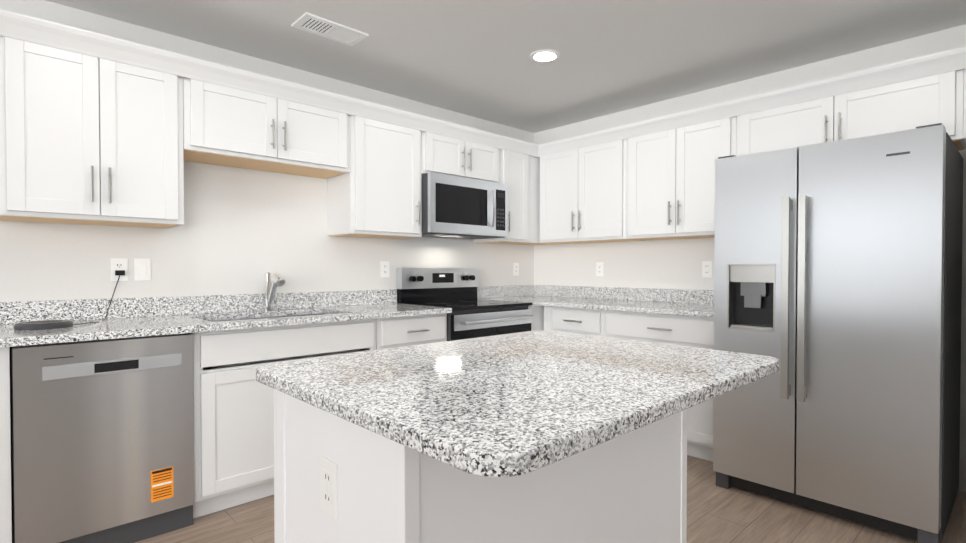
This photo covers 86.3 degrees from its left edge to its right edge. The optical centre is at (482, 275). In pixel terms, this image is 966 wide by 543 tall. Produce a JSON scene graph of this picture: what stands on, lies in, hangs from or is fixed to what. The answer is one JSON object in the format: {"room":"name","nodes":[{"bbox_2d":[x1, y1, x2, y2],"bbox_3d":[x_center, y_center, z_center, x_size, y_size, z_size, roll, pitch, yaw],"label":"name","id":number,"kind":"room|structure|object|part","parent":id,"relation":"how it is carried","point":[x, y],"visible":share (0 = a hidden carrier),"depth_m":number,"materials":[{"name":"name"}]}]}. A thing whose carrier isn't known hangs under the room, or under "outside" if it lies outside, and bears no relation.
{"room":"kitchen","nodes":[
{"label":"kitchen","id":0,"kind":"room"},
{"bbox_2d":[0,0,535,301],"bbox_3d":[-2.184,-0.114,2.433,7.440,2.500,0.120,-1,1,-43],"label":"wall","id":1,"kind":"structure","parent":0,"point":[240,230],"depth_m":3.02,"materials":[{"name":"paint"}]},
{"bbox_2d":[0,36,183,227],"bbox_3d":[-1.829,-0.634,2.421,0.690,0.765,0.368,-1,1,-43],"label":"upper cabinet","id":2,"kind":"object","parent":1,"relation":"attached to","point":[87,140],"visible":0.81,"depth_m":2.29,"materials":[{"name":"white wood"}]},
{"bbox_2d":[111,258,127,280],"bbox_3d":[-1.867,-0.032,2.645,0.072,0.116,0.007,-1,1,-43],"label":"electrical outlet","id":3,"kind":"object","parent":1,"relation":"attached to","point":[119,263],"visible":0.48,"depth_m":2.64,"materials":[{"name":"white plastic"}]},
{"bbox_2d":[115,270,124,274],"bbox_3d":[-1.856,-0.015,2.634,0.040,0.026,0.024,-1,1,-43],"label":"plug adapter","id":4,"kind":"object","parent":3,"relation":"attached to","point":[119,272],"visible":1,"depth_m":2.62,"materials":[{"name":"black plastic"}]},
{"bbox_2d":[73,276,119,324],"bbox_3d":[-1.831,0.114,2.450,0.216,0.224,0.289,-1,1,-43],"label":"cord","id":5,"kind":"object","parent":4,"relation":"attached to","point":[108,307],"visible":0.94,"depth_m":2.58,"materials":[{"name":"black plastic"}]},
{"bbox_2d":[134,258,150,280],"bbox_3d":[-1.792,-0.033,2.713,0.072,0.116,0.008,-1,1,-43],"label":"light switch","id":6,"kind":"object","parent":1,"relation":"attached to","point":[142,269],"visible":1,"depth_m":2.71,"materials":[{"name":"white plastic"}]},
{"bbox_2d":[183,77,349,178],"bbox_3d":[-1.243,-0.830,2.970,0.915,0.388,0.368,-1,1,-43],"label":"upper cabinet","id":7,"kind":"object","parent":1,"relation":"attached to","point":[228,126],"visible":0.92,"depth_m":2.83,"materials":[{"name":"white wood"}]},
{"bbox_2d":[0,9,539,156],"bbox_3d":[-0.758,-1.037,3.195,3.420,0.090,0.064,-1,1,-43],"label":"crown molding","id":8,"kind":"structure","parent":7,"relation":"attached to","point":[23,27],"depth_m":2.64,"materials":[{"name":"white wood"}]},
{"bbox_2d":[327,115,421,238],"bbox_3d":[-0.710,-0.648,3.474,0.545,0.765,0.368,-1,1,-43],"label":"upper cabinet","id":9,"kind":"object","parent":1,"relation":"attached to","point":[375,191],"visible":0.92,"depth_m":3.34,"materials":[{"name":"white wood"}]},
{"bbox_2d":[381,261,389,276],"bbox_3d":[-0.709,-0.048,3.733,0.072,0.116,0.007,-1,1,-43],"label":"electrical outlet","id":10,"kind":"object","parent":1,"relation":"attached to","point":[385,268],"visible":1,"depth_m":3.73,"materials":[{"name":"white plastic"}]},
{"bbox_2d":[421,131,499,182],"bbox_3d":[-0.232,-0.876,3.920,0.762,0.323,0.368,-1,1,-43],"label":"upper cabinet","id":11,"kind":"object","parent":1,"relation":"attached to","point":[445,155],"visible":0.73,"depth_m":3.77,"materials":[{"name":"white wood"}]},
{"bbox_2d":[422,172,507,238],"bbox_3d":[-0.198,-0.503,3.889,0.758,0.414,0.461,-1,1,-43],"label":"microwave","id":12,"kind":"object","parent":11,"relation":"attached to","point":[454,207],"visible":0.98,"depth_m":3.72,"materials":[{"name":"silver metal"}]},
{"bbox_2d":[474,149,555,244],"bbox_3d":[0.327,-0.662,4.449,0.770,0.765,0.368,-1,1,-43],"label":"upper cabinet","id":13,"kind":"object","parent":1,"relation":"attached to","point":[520,175],"visible":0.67,"depth_m":4.25,"materials":[{"name":"white wood"}]},
{"bbox_2d":[513,263,518,275],"bbox_3d":[0.301,-0.061,4.682,0.072,0.116,0.007,-1,1,-43],"label":"electrical outlet","id":14,"kind":"object","parent":1,"relation":"attached to","point":[515,269],"visible":1,"depth_m":4.67,"materials":[{"name":"white plastic"}]},
{"bbox_2d":[46,0,965,132],"bbox_3d":[0.117,-1.300,-0.032,7.440,0.060,6.840,-1,1,-43],"label":"ceiling","id":15,"kind":"structure","parent":0,"point":[470,58],"depth_m":2.87,"materials":[{"name":"paint"}]},
{"bbox_2d":[291,12,368,45],"bbox_3d":[-0.808,-1.303,2.735,0.350,0.010,0.180,-1,1,-43],"label":"ceiling vent","id":16,"kind":"object","parent":15,"relation":"in","point":[324,27],"visible":1,"depth_m":2.72,"materials":[{"name":"white metal"}]},
{"bbox_2d":[529,49,559,61],"bbox_3d":[0.369,-1.309,3.073,0.184,0.008,0.184,-1,1,-43],"label":"recessed light","id":17,"kind":"object","parent":15,"relation":"in","point":[546,55],"visible":1,"depth_m":3.05,"materials":[{"name":"white plastic"}]},
{"bbox_2d":[135,455,965,542],"bbox_3d":[0.117,1.200,0.004,7.440,0.060,6.840,-1,1,-43],"label":"floor","id":18,"kind":"structure","parent":0,"point":[718,514],"depth_m":2.37,"materials":[{"name":"brown wood"}]},
{"bbox_2d":[0,347,11,542],"bbox_3d":[-2.088,0.700,2.001,0.370,0.884,0.578,-1,1,-43],"label":"base cabinet","id":19,"kind":"object","parent":18,"relation":"on","point":[5,490],"visible":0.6,"depth_m":1.91,"materials":[{"name":"white wood"}]},
{"bbox_2d":[9,333,193,542],"bbox_3d":[-1.719,0.698,2.327,0.605,0.878,0.584,-1,1,-43],"label":"dishwasher","id":20,"kind":"object","parent":18,"relation":"on","point":[102,441],"visible":1,"depth_m":2.10,"materials":[{"name":"silver metal"}]},
{"bbox_2d":[192,319,375,518],"bbox_3d":[-1.148,0.688,2.869,0.960,0.884,0.636,-1,1,-43],"label":"base cabinet","id":21,"kind":"object","parent":18,"relation":"on","point":[233,407],"visible":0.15,"depth_m":2.48,"materials":[{"name":"white wood"}]},
{"bbox_2d":[0,289,451,346],"bbox_3d":[-1.327,0.181,2.712,2.484,0.134,0.650,-1,1,-43],"label":"countertop","id":22,"kind":"structure","parent":21,"relation":"on","point":[139,317],"depth_m":2.66,"materials":[{"name":"stone"}]},
{"bbox_2d":[14,320,72,329],"bbox_3d":[-1.890,0.210,2.220,0.196,0.024,0.196,-1,1,-43],"label":"puck","id":23,"kind":"object","parent":22,"relation":"on","point":[42,324],"visible":1,"depth_m":2.16,"materials":[{"name":"grey"}]},
{"bbox_2d":[264,273,284,310],"bbox_3d":[-1.249,0.096,3.061,0.186,0.230,0.060,1,1,33],"label":"faucet","id":24,"kind":"object","parent":22,"relation":"on","point":[278,279],"visible":1,"depth_m":3.06,"materials":[{"name":"silver metal"}]},
{"bbox_2d":[203,313,359,369],"bbox_3d":[-1.155,0.351,2.879,0.790,0.209,0.450,-1,1,-43],"label":"sink basin","id":25,"kind":"object","parent":22,"relation":"in","point":[256,362],"visible":0.02,"depth_m":2.79,"materials":[{"name":"silver metal"}]},
{"bbox_2d":[376,313,446,349],"bbox_3d":[-0.606,0.680,3.379,0.525,0.884,0.636,-1,1,-43],"label":"base cabinet","id":26,"kind":"object","parent":18,"relation":"on","point":[396,332],"visible":0.15,"depth_m":3.14,"materials":[{"name":"white wood"}]},
{"bbox_2d":[396,268,533,340],"bbox_3d":[-0.114,0.529,3.803,0.764,1.175,0.722,-1,1,-43],"label":"range","id":27,"kind":"object","parent":18,"relation":"on","point":[471,315],"visible":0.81,"depth_m":3.78,"materials":[{"name":"silver metal"}]},
{"bbox_2d":[274,389,686,542],"bbox_3d":[0.056,0.707,1.490,1.083,0.884,0.588,-1,1,-43],"label":"kitchen island","id":28,"kind":"object","parent":18,"relation":"on","point":[630,487],"visible":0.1,"depth_m":1.17,"materials":[{"name":"white wood"}]},
{"bbox_2d":[320,456,337,519],"bbox_3d":[-0.332,0.455,1.108,0.007,0.116,0.072,-1,1,-43],"label":"outlet","id":29,"kind":"object","parent":28,"relation":"attached to","point":[329,486],"visible":1,"depth_m":1.10,"materials":[{"name":"white plastic"}]},
{"bbox_2d":[256,331,779,476],"bbox_3d":[0.126,0.250,1.408,1.165,0.032,0.925,-1,1,-43],"label":"island countertop","id":30,"kind":"structure","parent":28,"relation":"on","point":[513,404],"depth_m":1.10,"materials":[{"name":"stone"}]},
{"bbox_2d":[528,306,551,330],"bbox_3d":[0.438,0.667,4.345,0.773,0.884,0.698,-1,1,-43],"label":"base cabinet","id":31,"kind":"object","parent":18,"relation":"on","point":[537,323],"depth_m":3.98,"materials":[{"name":"white wood"}]},
{"bbox_3d":[0.707,0.669,4.172,0.578,0.884,0.078,-1,1,-43],"label":"base cabinet filler","id":32,"kind":"part","parent":31,"relation":"part of","materials":[{"name":"white wood"}]},
{"bbox_2d":[605,310,713,461],"bbox_3d":[1.336,0.679,3.460,0.636,0.884,0.868,-1,1,-43],"label":"base cabinet","id":33,"kind":"object","parent":18,"relation":"on","point":[689,331],"visible":0.19,"depth_m":3.18,"materials":[{"name":"white wood"}]},
{"bbox_2d":[477,285,713,317],"bbox_3d":[0.899,0.165,3.848,0.772,0.134,2.044,-1,1,-43],"label":"countertop","id":34,"kind":"structure","parent":33,"relation":"on","point":[689,302],"depth_m":3.98,"materials":[{"name":"stone"}]},
{"bbox_2d":[713,123,962,542],"bbox_3d":[1.834,0.251,2.691,0.920,1.762,0.912,-1,1,-43],"label":"refrigerator","id":35,"kind":"object","parent":18,"relation":"on","point":[838,279],"visible":1,"depth_m":2.34,"materials":[{"name":"silver metal"}]},
{"bbox_2d":[552,307,604,336],"bbox_3d":[0.875,0.672,3.950,0.636,0.884,0.475,-1,1,-43],"label":"drawer","id":36,"kind":"object","parent":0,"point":[590,322],"visible":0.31,"depth_m":3.73,"materials":[{"name":"white wood"}]},
{"bbox_2d":[536,24,965,289],"bbox_3d":[2.784,-0.115,2.492,0.120,2.500,6.540,-1,1,-43],"label":"wall","id":37,"kind":"structure","parent":0,"point":[676,263],"depth_m":3.87,"materials":[{"name":"paint"}]},
{"bbox_2d":[539,139,645,243],"bbox_3d":[0.860,-0.658,4.172,0.368,0.765,0.838,-1,1,-43],"label":"upper cabinet","id":38,"kind":"object","parent":37,"relation":"attached to","point":[583,195],"visible":0.88,"depth_m":4.03,"materials":[{"name":"white wood"}]},
{"bbox_2d":[596,262,603,275],"bbox_3d":[0.980,-0.056,4.319,0.007,0.116,0.072,-1,1,-43],"label":"electrical outlet","id":39,"kind":"object","parent":37,"relation":"attached to","point":[599,268],"visible":1,"depth_m":4.32,"materials":[{"name":"white plastic"}]},
{"bbox_2d":[627,116,736,240],"bbox_3d":[1.410,-0.650,3.587,0.368,0.765,0.765,-1,1,-43],"label":"upper cabinet","id":40,"kind":"object","parent":37,"relation":"attached to","point":[671,184],"visible":0.77,"depth_m":3.49,"materials":[{"name":"white wood"}]},
{"bbox_2d":[702,261,712,277],"bbox_3d":[1.595,-0.047,3.664,0.007,0.116,0.072,-1,1,-43],"label":"electrical outlet","id":41,"kind":"object","parent":37,"relation":"attached to","point":[707,268],"visible":1,"depth_m":3.66,"materials":[{"name":"white plastic"}]},
{"bbox_2d":[736,69,965,155],"bbox_3d":[2.064,-0.841,2.888,0.368,0.363,1.141,-1,1,-43],"label":"upper cabinet","id":42,"kind":"object","parent":37,"relation":"attached to","point":[912,104],"depth_m":2.73,"materials":[{"name":"white wood"}]},
{"bbox_2d":[540,46,965,155],"bbox_3d":[1.436,-1.039,3.311,0.064,0.090,2.760,-1,1,-43],"label":"crown molding","id":43,"kind":"structure","parent":42,"relation":"attached to","point":[950,60],"depth_m":2.98,"materials":[{"name":"white wood"}]},
{"bbox_3d":[2.335,-0.836,2.428,0.020,0.360,0.100,-1,1,-43],"label":"wall cabinet filler","id":44,"kind":"part","parent":42,"relation":"part of","materials":[{"name":"white wood"}]},
{"bbox_2d":[958,152,965,491],"bbox_3d":[2.615,0.242,2.677,0.120,1.780,0.196,-1,1,-43],"label":"wall niche","id":45,"kind":"object","parent":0,"point":[962,469],"visible":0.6,"depth_m":2.70,"materials":[{"name":"paint"}]}
]}

